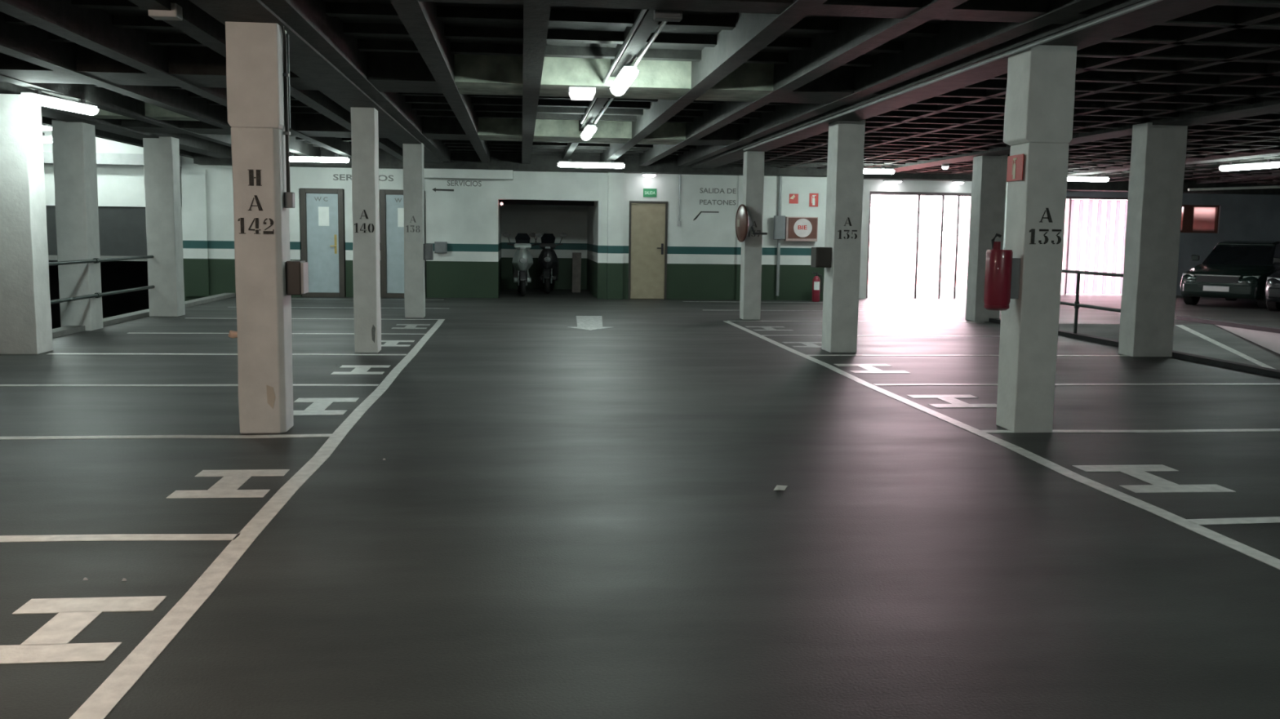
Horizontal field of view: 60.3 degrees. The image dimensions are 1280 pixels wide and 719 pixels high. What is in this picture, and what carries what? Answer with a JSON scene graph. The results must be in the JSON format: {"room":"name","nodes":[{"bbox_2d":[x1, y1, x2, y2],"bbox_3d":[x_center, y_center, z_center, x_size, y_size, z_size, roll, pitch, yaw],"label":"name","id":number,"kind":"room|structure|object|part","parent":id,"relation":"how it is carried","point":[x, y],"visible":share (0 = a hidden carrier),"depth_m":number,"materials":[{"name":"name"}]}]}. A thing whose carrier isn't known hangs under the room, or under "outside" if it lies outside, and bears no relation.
{"room":"parking garage","nodes":[
{"label":"parking garage","id":0,"kind":"room"},
{"bbox_2d":[48,260,149,328],"bbox_3d":[-12.345,-1.221,20.954,7.950,7.200,17.700,0,7,-6],"label":"wall","id":1,"kind":"structure","parent":0,"point":[115,275],"depth_m":29.45,"materials":[{"name":"paint"}]},
{"bbox_2d":[52,293,235,337],"bbox_3d":[-11.849,0.633,21.325,7.020,3.695,17.500,0,7,-6],"label":"curb","id":2,"kind":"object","parent":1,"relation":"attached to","point":[68,330],"depth_m":17.01,"materials":[{"name":"concrete"}]},
{"bbox_2d":[42,129,826,301],"bbox_3d":[-5.996,-1.870,23.411,21.100,6.300,0.650,0,7,-6],"label":"wall","id":3,"kind":"structure","parent":0,"point":[704,253],"depth_m":23.64,"materials":[{"name":"paint"}]},
{"bbox_3d":[-13.089,-2.675,22.739,6.850,1.020,0.240,0,7,-6],"label":"dark panel","id":4,"kind":"part","parent":3,"relation":"part of","materials":[{"name":"grey paint"}]},
{"bbox_2d":[299,187,346,297],"bbox_3d":[-6.703,-2.467,23.351,0.880,2.280,0.281,0,7,-6],"label":"door","id":5,"kind":"structure","parent":3,"relation":"in","point":[322,228],"depth_m":23.27,"materials":[{"name":"blue paint"}]},
{"bbox_3d":[-6.468,-2.435,23.273,0.130,0.400,0.071,0,7,-6],"label":"handle","id":6,"kind":"part","parent":5,"relation":"part of","materials":[{"name":"gold metal"}]},
{"bbox_2d":[379,189,426,297],"bbox_3d":[-5.052,-2.465,23.529,0.920,2.280,0.281,0,7,-6],"label":"door","id":7,"kind":"structure","parent":3,"relation":"in","point":[392,202],"depth_m":23.43,"materials":[{"name":"blue paint"}]},
{"bbox_2d":[434,241,447,253],"bbox_3d":[-4.245,-2.390,23.503,0.260,0.240,0.120,0,7,-6],"label":"junction box","id":8,"kind":"object","parent":3,"relation":"attached to","point":[439,246],"visible":1,"depth_m":23.45,"materials":[{"name":"grey plastic"}]},
{"bbox_2d":[627,200,667,299],"bbox_3d":[0.166,-2.385,24.105,0.840,2.130,0.273,0,7,-6],"label":"door","id":9,"kind":"structure","parent":3,"relation":"in","point":[648,220],"depth_m":24.03,"materials":[{"name":"beige wood"}]},
{"bbox_3d":[0.440,-2.407,24.031,0.150,0.240,0.073,0,7,-6],"label":"handle","id":10,"kind":"part","parent":9,"relation":"part of","materials":[{"name":"black plastic"}]},
{"bbox_2d":[641,172,656,177],"bbox_3d":[0.196,-3.939,23.559,0.320,0.095,0.320,0,7,-6],"label":"emergency light","id":11,"kind":"object","parent":3,"relation":"attached to","point":[644,174],"visible":1,"depth_m":23.44,"materials":[{"name":"white plastic"}]},
{"bbox_2d":[643,188,656,196],"bbox_3d":[0.215,-3.612,23.891,0.290,0.180,0.023,0,7,-6],"label":"exit sign","id":12,"kind":"object","parent":3,"relation":"attached to","point":[646,192],"visible":1,"depth_m":23.88,"materials":[{"name":"green plastic"}]},
{"bbox_2d":[677,173,680,226],"bbox_3d":[0.861,-3.461,23.965,0.070,1.120,0.050,0,7,-6],"label":"conduit","id":13,"kind":"object","parent":3,"relation":"attached to","point":[679,191],"visible":1,"depth_m":23.95,"materials":[{"name":"metal"}]},
{"bbox_2d":[775,176,782,296],"bbox_3d":[3.057,-2.709,24.254,0.067,2.620,0.070,0,7,-6],"label":"drain pipe","id":14,"kind":"object","parent":3,"relation":"attached to","point":[780,177],"visible":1,"depth_m":24.26,"materials":[{"name":"metal"}]},
{"bbox_2d":[773,215,785,239],"bbox_3d":[3.050,-2.887,24.131,0.240,0.520,0.120,0,7,-6],"label":"junction box","id":15,"kind":"object","parent":14,"relation":"attached to","point":[779,230],"visible":1,"depth_m":24.08,"materials":[{"name":"grey plastic"}]},
{"bbox_2d":[789,194,798,204],"bbox_3d":[3.381,-3.535,24.246,0.200,0.210,0.015,0,7,-6],"label":"sign","id":16,"kind":"object","parent":3,"relation":"attached to","point":[793,198],"visible":1,"depth_m":24.24,"materials":[{"name":"red plastic"}]},
{"bbox_2d":[784,216,817,241],"bbox_3d":[3.545,-2.869,24.256,0.710,0.530,0.184,0,7,-6],"label":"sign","id":17,"kind":"object","parent":3,"relation":"attached to","point":[797,228],"visible":1,"depth_m":24.17,"materials":[{"name":"red metal"}]},
{"bbox_3d":[3.569,-2.884,24.170,0.410,0.410,0.005,0,7,-6],"label":"round panel","id":18,"kind":"part","parent":17,"relation":"part of","materials":[{"name":"white plastic"}]},
{"bbox_2d":[808,193,818,206],"bbox_3d":[3.828,-3.514,24.297,0.200,0.290,0.014,0,7,-6],"label":"sign","id":19,"kind":"object","parent":3,"relation":"attached to","point":[813,197],"visible":1,"depth_m":24.29,"materials":[{"name":"red plastic"}]},
{"bbox_2d":[497,199,597,297],"bbox_3d":[-2.210,-3.167,25.946,2.550,3.200,3.950,0,7,-6],"label":"storage alcove","id":20,"kind":"structure","parent":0,"point":[578,220],"depth_m":27.70,"materials":[{"name":"paint"}]},
{"bbox_2d":[0,288,1279,718],"bbox_3d":[1.885,0.429,10.480,34.000,0.303,36.200,0,7,-6],"label":"floor","id":21,"kind":"structure","parent":0,"point":[572,510],"depth_m":5.57,"materials":[{"name":"concrete"}]},
{"bbox_2d":[0,93,53,354],"bbox_3d":[-6.993,-1.501,12.384,0.477,2.860,0.424,0,7,-6],"label":"pillar","id":22,"kind":"structure","parent":21,"relation":"on","point":[25,311],"depth_m":12.25,"materials":[{"name":"white paint"}]},
{"bbox_2d":[51,119,103,330],"bbox_3d":[-7.786,-1.546,15.306,0.408,3.460,0.453,0,7,-6],"label":"pillar","id":23,"kind":"structure","parent":21,"relation":"on","point":[73,144],"depth_m":15.09,"materials":[{"name":"white paint"}]},
{"bbox_2d":[142,136,185,316],"bbox_3d":[-7.684,-2.135,17.814,0.447,2.860,0.404,0,7,-6],"label":"pillar","id":24,"kind":"structure","parent":21,"relation":"on","point":[162,175],"depth_m":17.65,"materials":[{"name":"white paint"}]},
{"bbox_2d":[48,255,155,304],"bbox_3d":[-7.548,-1.114,15.166,0.086,0.548,5.100,0,7,-6],"label":"railing","id":25,"kind":"object","parent":24,"relation":"attached to","point":[95,260],"visible":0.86,"depth_m":15.34,"materials":[{"name":"grey metal"}]},
{"bbox_3d":[-7.537,-1.352,15.139,0.048,0.046,5.100,0,7,-6],"label":"rail","id":26,"kind":"part","parent":25,"relation":"part of","materials":[{"name":"grey metal"}]},
{"bbox_3d":[-7.544,-0.875,15.194,0.048,0.046,5.100,0,7,-6],"label":"rail","id":27,"kind":"part","parent":25,"relation":"part of","materials":[{"name":"grey metal"}]},
{"bbox_2d":[225,21,293,433],"bbox_3d":[-2.672,-0.948,7.789,0.347,2.930,0.328,0,7,-6],"label":"pillar","id":28,"kind":"structure","parent":21,"relation":"on","point":[255,68],"depth_m":7.65,"materials":[{"name":"white paint"}]},
{"bbox_2d":[227,330,237,338],"bbox_3d":[-2.863,-0.177,7.761,0.067,0.057,0.064,0,7,-6],"label":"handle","id":29,"kind":"object","parent":28,"relation":"attached to","point":[233,334],"visible":1,"depth_m":7.74,"materials":[{"name":"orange plastic"}]},
{"bbox_3d":[-2.658,-2.006,7.668,0.347,0.800,0.326,0,7,-6],"label":"casing","id":30,"kind":"part","parent":28,"relation":"part of","materials":[{"name":"white paint"}]},
{"bbox_2d":[280,25,294,208],"bbox_3d":[-2.468,-1.722,7.665,0.061,1.322,0.278,1,7,-2],"label":"cable conduit","id":31,"kind":"object","parent":28,"relation":"attached to","point":[289,196],"visible":0.92,"depth_m":7.74,"materials":[{"name":"brown metal"}]},
{"bbox_2d":[285,260,308,295],"bbox_3d":[-2.459,-0.588,7.918,0.120,0.240,0.200,0,7,-6],"label":"metal box","id":32,"kind":"object","parent":28,"relation":"attached to","point":[297,271],"visible":1,"depth_m":7.83,"materials":[{"name":"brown metal"}]},
{"bbox_2d":[350,106,381,353],"bbox_3d":[-3.215,-1.515,12.960,0.272,2.860,0.368,0,7,-6],"label":"pillar","id":33,"kind":"structure","parent":21,"relation":"on","point":[364,121],"depth_m":12.81,"materials":[{"name":"white paint"}]},
{"bbox_2d":[402,142,425,318],"bbox_3d":[-3.727,-2.127,18.210,0.312,2.860,0.347,0,7,-6],"label":"pillar","id":34,"kind":"structure","parent":21,"relation":"on","point":[413,153],"depth_m":18.06,"materials":[{"name":"white paint"}]},
{"bbox_2d":[423,244,433,260],"bbox_3d":[-3.500,-1.779,18.238,0.148,0.270,0.140,0,7,-6],"label":"junction box","id":35,"kind":"object","parent":34,"relation":"attached to","point":[428,248],"visible":1,"depth_m":18.17,"materials":[{"name":"grey plastic"}]},
{"bbox_2d":[502,232,542,296],"bbox_3d":[-2.721,-2.193,25.251,0.890,1.409,1.978,0,7,-9],"label":"motor scooter","id":36,"kind":"object","parent":21,"relation":"on","point":[522,260],"visible":1,"depth_m":24.52,"materials":[{"name":"metal"}]},
{"bbox_2d":[502,232,511,244],"bbox_3d":[-2.967,-2.694,24.564,0.192,0.263,0.069,0,7,-9],"label":"mirror","id":37,"kind":"object","parent":36,"relation":"attached to","point":[505,234],"depth_m":24.52,"materials":[{"name":"black plastic"}]},
{"bbox_3d":[-2.700,-1.841,24.601,0.044,0.391,0.143,0,7,-6],"label":"fork leg","id":38,"kind":"part","parent":36,"relation":"part of","materials":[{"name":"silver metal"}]},
{"bbox_2d":[519,257,526,263],"bbox_3d":[-2.592,-2.193,24.436,0.170,0.136,0.055,0,7,-9],"label":"light","id":39,"kind":"object","parent":36,"relation":"attached to","point":[522,260],"depth_m":24.42,"materials":[{"name":"white plastic"}]},
{"bbox_2d":[533,233,542,244],"bbox_3d":[-2.278,-2.697,24.674,0.192,0.263,0.069,0,7,-9],"label":"mirror","id":40,"kind":"object","parent":36,"relation":"attached to","point":[538,235],"depth_m":24.64,"materials":[{"name":"black plastic"}]},
{"bbox_2d":[528,232,567,293],"bbox_3d":[-2.157,-2.324,26.458,0.890,1.409,1.978,1,7,0],"label":"motor scooter","id":41,"kind":"object","parent":21,"relation":"on","point":[548,260],"visible":0.99,"depth_m":25.73,"materials":[{"name":"metal"}]},
{"bbox_2d":[528,232,537,243],"bbox_3d":[-2.494,-2.832,25.816,0.192,0.263,0.069,1,7,0],"label":"mirror","id":42,"kind":"object","parent":41,"relation":"attached to","point":[532,234],"depth_m":25.77,"materials":[{"name":"black plastic"}]},
{"bbox_2d":[543,257,551,262],"bbox_3d":[-2.151,-2.325,25.633,0.170,0.136,0.055,1,7,0],"label":"light","id":43,"kind":"object","parent":41,"relation":"attached to","point":[545,259],"depth_m":25.61,"materials":[{"name":"grey plastic"}]},
{"bbox_3d":[-2.074,-1.972,25.813,0.044,0.391,0.143,0,7,-3],"label":"fork leg","id":44,"kind":"part","parent":41,"relation":"part of","materials":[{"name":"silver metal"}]},
{"bbox_2d":[559,233,567,244],"bbox_3d":[-1.797,-2.823,25.822,0.192,0.263,0.069,1,7,0],"label":"mirror","id":45,"kind":"object","parent":41,"relation":"attached to","point":[563,235],"depth_m":25.78,"materials":[{"name":"black plastic"}]},
{"bbox_2d":[572,252,581,292],"bbox_3d":[-1.527,-2.105,26.640,0.240,0.950,0.427,0,7,-6],"label":"wooden board","id":46,"kind":"object","parent":21,"relation":"on","point":[576,256],"visible":1,"depth_m":26.63,"materials":[{"name":"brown wood"}]},
{"bbox_2d":[739,151,764,319],"bbox_3d":[1.906,-2.116,18.788,0.307,2.860,0.307,0,7,-6],"label":"pillar","id":47,"kind":"structure","parent":21,"relation":"on","point":[753,161],"depth_m":18.67,"materials":[{"name":"white paint"}]},
{"bbox_2d":[735,204,767,242],"bbox_3d":[1.897,-2.285,18.506,0.519,0.630,0.629,0,7,-6],"label":"mirror","id":48,"kind":"object","parent":47,"relation":"attached to","point":[744,222],"visible":1,"depth_m":18.38,"materials":[{"name":"glass"}]},
{"bbox_2d":[773,484,787,490],"bbox_3d":[0.802,0.734,6.296,0.058,0.021,0.110,4,7,26],"label":"paper scrap","id":49,"kind":"object","parent":21,"relation":"on","point":[778,487],"visible":1,"depth_m":6.29,"materials":[{"name":"white paper"}]},
{"bbox_2d":[812,272,822,302],"bbox_3d":[3.862,-1.585,24.115,0.170,0.640,0.196,-5,9,-41],"label":"fire extinguisher","id":50,"kind":"object","parent":21,"relation":"on","point":[815,282],"visible":1,"depth_m":24.07,"materials":[{"name":"red metal"}]},
{"bbox_2d":[821,119,865,352],"bbox_3d":[2.530,-1.528,13.750,0.347,2.860,0.427,0,7,-6],"label":"pillar","id":51,"kind":"structure","parent":21,"relation":"on","point":[846,144],"depth_m":13.58,"materials":[{"name":"white paint"}]},
{"bbox_2d":[810,247,831,267],"bbox_3d":[2.260,-1.274,13.739,0.200,0.250,0.250,0,7,-6],"label":"junction box","id":52,"kind":"object","parent":51,"relation":"attached to","point":[821,257],"visible":1,"depth_m":13.62,"materials":[{"name":"brown metal"}]},
{"bbox_2d":[965,155,1007,321],"bbox_3d":[6.008,-2.100,19.133,0.457,2.860,0.403,0,7,-6],"label":"pillar","id":53,"kind":"structure","parent":21,"relation":"on","point":[988,201],"depth_m":18.94,"materials":[{"name":"white paint"}]},
{"bbox_2d":[995,44,1077,432],"bbox_3d":[2.945,-0.894,8.295,0.355,2.860,0.397,0,7,-6],"label":"pillar","id":54,"kind":"structure","parent":21,"relation":"on","point":[1039,103],"depth_m":8.13,"materials":[{"name":"white paint"}]},
{"bbox_2d":[983,233,1020,310],"bbox_3d":[2.684,-0.651,8.182,0.243,0.566,0.187,0,7,-6],"label":"fire extinguisher","id":55,"kind":"object","parent":54,"relation":"attached to","point":[1002,277],"visible":1,"depth_m":8.12,"materials":[{"name":"red metal"}]},
{"bbox_3d":[2.633,-0.876,8.152,0.076,0.113,0.029,-1,7,-16],"label":"handle","id":56,"kind":"part","parent":55,"relation":"part of","materials":[{"name":"black plastic"}]},
{"bbox_2d":[1006,154,1023,182],"bbox_3d":[2.788,-1.425,8.204,0.009,0.190,0.260,0,7,-6],"label":"sign","id":57,"kind":"object","parent":54,"relation":"attached to","point":[1015,162],"visible":1,"depth_m":8.19,"materials":[{"name":"red plastic"}]},
{"bbox_3d":[2.959,-1.957,8.174,0.355,0.720,0.394,0,7,-6],"label":"casing","id":58,"kind":"part","parent":54,"relation":"part of","materials":[{"name":"white paint"}]},
{"bbox_2d":[1118,122,1187,356],"bbox_3d":[6.367,-1.470,13.707,0.526,2.860,0.343,0,7,-6],"label":"pillar","id":59,"kind":"structure","parent":21,"relation":"on","point":[1158,152],"depth_m":13.57,"materials":[{"name":"white paint"}]},
{"bbox_2d":[1180,240,1279,308],"bbox_3d":[13.970,-1.991,25.282,4.285,1.447,1.992,-6,9,-44],"label":"car","id":60,"kind":"object","parent":21,"relation":"on","point":[1233,270],"visible":0.91,"depth_m":24.21,"materials":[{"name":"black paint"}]},
{"bbox_2d":[1191,254,1199,261],"bbox_3d":[12.763,-2.338,25.338,0.098,0.137,0.156,-6,9,-44],"label":"mirror","id":61,"kind":"object","parent":60,"relation":"on","point":[1196,258],"depth_m":25.31,"materials":[{"name":"black plastic"}]},
{"bbox_3d":[12.448,-1.531,23.831,0.025,0.110,0.520,-6,9,-44],"label":"number plate","id":62,"kind":"part","parent":60,"relation":"part of","materials":[{"name":"white plastic"}]},
{"bbox_2d":[1195,275,1239,283],"bbox_3d":[12.484,-1.733,23.841,0.070,0.130,0.840,-6,9,-44],"label":"grille","id":63,"kind":"object","parent":60,"relation":"attached to","point":[1199,279],"depth_m":23.82,"materials":[{"name":"black plastic"}]},
{"bbox_2d":[1264,257,1279,311],"bbox_3d":[14.818,-1.771,23.475,4.285,1.447,1.992,-6,9,-44],"label":"car","id":64,"kind":"object","parent":21,"relation":"on","point":[1272,291],"visible":1,"depth_m":22.56,"materials":[{"name":"paint"}]},
{"bbox_2d":[1273,257,1279,263],"bbox_3d":[13.611,-2.119,23.531,0.098,0.137,0.156,-6,9,-44],"label":"mirror","id":65,"kind":"object","parent":64,"relation":"on","point":[1276,260],"depth_m":23.52,"materials":[{"name":"paint"}]},
{"bbox_2d":[0,0,1279,195],"bbox_3d":[1.921,-2.988,10.187,34.400,1.240,36.400,0,7,-6],"label":"ceiling","id":66,"kind":"structure","parent":0,"point":[482,84],"depth_m":10.50,"materials":[{"name":"black paint"}]},
{"bbox_2d":[41,124,52,130],"bbox_3d":[-11.230,-4.473,21.151,1.270,0.154,0.148,0,7,-6],"label":"lamp","id":67,"kind":"object","parent":66,"relation":"hanging from","point":[44,127],"visible":0.02,"depth_m":21.09,"materials":[{"name":"grey plastic"}]},
{"bbox_2d":[42,132,52,142],"bbox_3d":[-9.510,-3.380,16.755,1.270,0.154,0.148,0,7,-6],"label":"lamp","id":68,"kind":"object","parent":66,"relation":"hanging from","point":[46,139],"visible":0.05,"depth_m":16.75,"materials":[{"name":"grey plastic"}]},
{"bbox_2d":[42,137,52,142],"bbox_3d":[-9.510,-3.340,16.760,1.270,0.074,0.148,0,7,-6],"label":"diffuser","id":69,"kind":"object","parent":68,"relation":"attached to","point":[44,140],"depth_m":16.75,"materials":[{"name":"white plastic"}]},
{"bbox_2d":[19,89,98,115],"bbox_3d":[-6.252,-2.778,11.912,0.148,0.154,1.270,1,7,4],"label":"lamp","id":70,"kind":"object","parent":66,"relation":"hanging from","point":[37,98],"visible":1,"depth_m":11.77,"materials":[{"name":"grey plastic"}]},
{"bbox_2d":[147,2,182,20],"bbox_3d":[-3.125,-2.293,7.263,0.180,0.090,0.140,0,7,-6],"label":"ceiling box","id":71,"kind":"object","parent":66,"relation":"attached to","point":[175,13],"visible":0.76,"depth_m":7.20,"materials":[{"name":"grey plastic"}]},
{"bbox_2d":[289,153,349,162],"bbox_3d":[-6.130,-3.796,20.767,1.270,0.154,0.148,0,7,-6],"label":"lamp","id":72,"kind":"object","parent":66,"relation":"hanging from","point":[292,158],"visible":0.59,"depth_m":20.72,"materials":[{"name":"grey plastic"}]},
{"bbox_2d":[289,157,349,162],"bbox_3d":[-6.131,-3.756,20.772,1.270,0.074,0.148,0,7,-6],"label":"diffuser","id":73,"kind":"object","parent":72,"relation":"attached to","point":[291,159],"depth_m":20.73,"materials":[{"name":"white plastic"}]},
{"bbox_2d":[568,86,595,100],"bbox_3d":[-0.567,-2.599,10.774,0.260,0.115,0.120,0,7,-6],"label":"emergency light","id":74,"kind":"object","parent":66,"relation":"attached to","point":[579,93],"visible":1,"depth_m":10.72,"materials":[{"name":"white plastic"}]},
{"bbox_3d":[-0.567,-2.627,10.775,0.260,0.060,0.110,0,7,-6],"label":"casing","id":75,"kind":"part","parent":74,"relation":"part of","materials":[{"name":"white plastic"}]},
{"bbox_2d":[581,122,596,140],"bbox_3d":[-0.707,-3.136,15.151,0.148,0.154,1.270,0,7,-6],"label":"lamp","id":76,"kind":"object","parent":66,"relation":"hanging from","point":[590,129],"visible":1,"depth_m":14.70,"materials":[{"name":"grey plastic"}]},
{"bbox_2d":[557,159,624,168],"bbox_3d":[-0.929,-3.735,21.031,1.270,0.154,0.148,0,7,-6],"label":"lamp","id":77,"kind":"object","parent":66,"relation":"hanging from","point":[562,164],"visible":1,"depth_m":20.98,"materials":[{"name":"grey plastic"}]},
{"bbox_2d":[557,163,624,168],"bbox_3d":[-0.929,-3.695,21.036,1.270,0.074,0.148,0,7,-6],"label":"diffuser","id":78,"kind":"object","parent":77,"relation":"attached to","point":[561,165],"depth_m":20.98,"materials":[{"name":"white plastic"}]},
{"bbox_2d":[580,8,646,124],"bbox_3d":[-0.373,-2.723,10.932,0.032,0.032,7.700,0,7,-6],"label":"conduit","id":79,"kind":"object","parent":66,"relation":"attached to","point":[642,11],"visible":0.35,"depth_m":8.80,"materials":[{"name":"metal"}]},
{"bbox_2d":[610,63,638,96],"bbox_3d":[-0.148,-2.531,9.966,0.148,0.154,1.270,0,7,-6],"label":"lamp","id":80,"kind":"object","parent":66,"relation":"hanging from","point":[628,73],"visible":1,"depth_m":9.58,"materials":[{"name":"grey plastic"}]},
{"bbox_2d":[594,21,667,124],"bbox_3d":[-0.189,-2.723,10.952,0.032,0.032,7.700,0,7,-6],"label":"conduit","id":81,"kind":"object","parent":66,"relation":"attached to","point":[663,24],"visible":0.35,"depth_m":8.78,"materials":[{"name":"grey metal"}]},
{"bbox_2d":[653,9,682,22],"bbox_3d":[0.182,-2.274,7.186,0.180,0.120,0.120,0,7,-6],"label":"junction box","id":82,"kind":"object","parent":66,"relation":"attached to","point":[658,15],"visible":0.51,"depth_m":7.14,"materials":[{"name":"grey plastic"}]},
{"bbox_2d":[863,166,894,173],"bbox_3d":[4.476,-3.806,22.112,1.270,0.154,0.148,0,7,-6],"label":"lamp","id":83,"kind":"object","parent":66,"relation":"hanging from","point":[866,171],"visible":0.48,"depth_m":22.09,"materials":[{"name":"grey plastic"}]},
{"bbox_2d":[863,169,894,173],"bbox_3d":[4.476,-3.766,22.117,1.270,0.074,0.148,0,7,-6],"label":"diffuser","id":84,"kind":"object","parent":83,"relation":"attached to","point":[865,171],"depth_m":22.09,"materials":[{"name":"white plastic"}]},
{"bbox_2d":[883,179,902,183],"bbox_3d":[5.783,-4.062,25.200,0.440,0.095,0.400,0,7,-6],"label":"round lamp","id":85,"kind":"object","parent":66,"relation":"attached to","point":[887,181],"visible":1,"depth_m":25.06,"materials":[{"name":"grey plastic"}]},
{"bbox_2d":[941,164,949,169],"bbox_3d":[5.827,-3.675,21.058,0.140,0.095,0.140,0,7,-6],"label":"round lamp","id":86,"kind":"object","parent":66,"relation":"attached to","point":[944,166],"visible":1,"depth_m":21.01,"materials":[{"name":"white plastic"}]},
{"bbox_2d":[742,0,1163,151],"bbox_3d":[2.485,-2.550,10.552,0.036,0.036,14.900,0,7,-6],"label":"conduit","id":87,"kind":"object","parent":66,"relation":"attached to","point":[1147,2],"visible":1,"depth_m":8.38,"materials":[{"name":"metal"}]},
{"bbox_2d":[951,180,964,184],"bbox_3d":[7.322,-4.072,25.385,0.286,0.095,0.260,0,7,-6],"label":"round lamp","id":88,"kind":"object","parent":66,"relation":"attached to","point":[955,182],"visible":1,"depth_m":25.29,"materials":[{"name":"grey plastic"}]},
{"bbox_2d":[1067,174,1109,182],"bbox_3d":[9.568,-3.949,23.961,1.270,0.154,0.148,0,7,-6],"label":"lamp","id":89,"kind":"object","parent":66,"relation":"hanging from","point":[1098,178],"visible":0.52,"depth_m":23.93,"materials":[{"name":"grey plastic"}]},
{"bbox_2d":[1067,177,1109,182],"bbox_3d":[9.567,-3.909,23.966,1.270,0.074,0.148,0,7,-6],"label":"diffuser","id":90,"kind":"object","parent":89,"relation":"attached to","point":[1069,179],"depth_m":23.93,"materials":[{"name":"white plastic"}]},
{"bbox_2d":[1218,159,1279,171],"bbox_3d":[10.631,-3.390,19.230,0.148,0.154,1.270,-1,7,-16],"label":"lamp","id":91,"kind":"object","parent":66,"relation":"hanging from","point":[1268,164],"visible":1,"depth_m":19.15,"materials":[{"name":"grey plastic"}]},
{"bbox_2d":[1218,163,1279,171],"bbox_3d":[10.630,-3.350,19.235,0.148,0.074,1.270,-1,7,-16],"label":"diffuser","id":92,"kind":"object","parent":91,"relation":"attached to","point":[1232,166],"depth_m":19.22,"materials":[{"name":"white plastic"}]},
{"bbox_2d":[858,179,1008,298],"bbox_3d":[6.508,-3.099,26.388,5.212,3.200,2.204,-1,7,-15],"label":"wall","id":93,"kind":"structure","parent":0,"point":[876,185],"depth_m":25.50,"materials":[{"name":"paint"}]},
{"bbox_2d":[866,191,971,298],"bbox_3d":[6.517,-2.668,25.832,2.600,2.470,0.150,0,7,-6],"label":"door","id":94,"kind":"structure","parent":93,"relation":"in","point":[873,193],"depth_m":25.83,"materials":[{"name":"metal"}]},
{"bbox_2d":[989,315,1279,377],"bbox_3d":[9.615,3.378,7.000,4.510,5.291,27.000,0,7,-6],"label":"ramp","id":95,"kind":"object","parent":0,"point":[1250,348],"depth_m":17.81,"materials":[{"name":"concrete"}]},
{"bbox_2d":[1059,269,1123,333],"bbox_3d":[6.393,-0.881,16.534,0.065,0.923,5.100,0,7,-6],"label":"railing","id":96,"kind":"object","parent":95,"relation":"on","point":[1076,304],"visible":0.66,"depth_m":16.15,"materials":[{"name":"black metal"}]},
{"bbox_3d":[6.427,-0.833,16.219,0.046,0.900,0.048,0,7,-6],"label":"post","id":97,"kind":"part","parent":96,"relation":"part of","materials":[{"name":"metal"}]},
{"bbox_3d":[6.392,-0.840,16.539,0.048,0.046,5.100,0,7,-6],"label":"rail","id":98,"kind":"part","parent":96,"relation":"part of","materials":[{"name":"black metal"}]},
{"bbox_3d":[6.399,-1.317,16.484,0.048,0.046,5.100,0,7,-6],"label":"rail","id":99,"kind":"part","parent":96,"relation":"part of","materials":[{"name":"metal"}]},
{"bbox_2d":[1066,191,1279,295],"bbox_3d":[12.850,-3.276,28.672,8.300,3.200,0.250,0,7,-6],"label":"wall","id":100,"kind":"structure","parent":0,"point":[1242,217],"depth_m":28.79,"materials":[{"name":"grey paint"}]},
{"bbox_2d":[867,275,1119,293],"bbox_3d":[10.156,-2.402,36.380,20.000,0.330,19.750,0,7,-6],"label":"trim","id":101,"kind":"structure","parent":100,"relation":"attached to","point":[875,283],"depth_m":34.26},
{"bbox_2d":[868,237,1122,277],"bbox_3d":[9.135,-3.841,41.191,21.000,1.400,0.400,0,7,-6],"label":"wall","id":102,"kind":"structure","parent":101,"relation":"on","point":[888,256],"depth_m":41.16,"materials":[{"name":"paint"}]},
{"bbox_2d":[1060,196,1128,294],"bbox_3d":[11.788,-2.937,28.581,2.130,2.520,0.180,0,7,-6],"label":"door","id":103,"kind":"structure","parent":100,"relation":"in","point":[1073,212],"depth_m":28.57,"materials":[{"name":"metal"}]},
{"bbox_2d":[1180,204,1219,233],"bbox_3d":[14.508,-3.701,29.155,2.100,0.740,0.850,0,7,-6],"label":"window","id":104,"kind":"structure","parent":100,"relation":"in","point":[1194,218],"depth_m":28.79,"materials":[{"name":"red glass"}]},
{"bbox_3d":[14.729,-3.671,28.831,0.630,0.620,0.015,0,7,-6],"label":"pane","id":105,"kind":"part","parent":104,"relation":"part of","materials":[{"name":"glass"}]},
{"bbox_3d":[18.951,-1.142,11.732,0.200,3.600,35.400,0,7,-6],"label":"wall","id":106,"kind":"structure","parent":0,"visible":0},
{"bbox_2d":[1187,185,1279,191],"bbox_3d":[14.525,-3.694,23.412,6.103,0.337,0.060,0,7,-6],"label":"ceiling pipe","id":107,"kind":"object","parent":106,"relation":"attached to","point":[1273,186],"visible":1,"depth_m":23.18,"materials":[{"name":"grey metal"}]}
]}

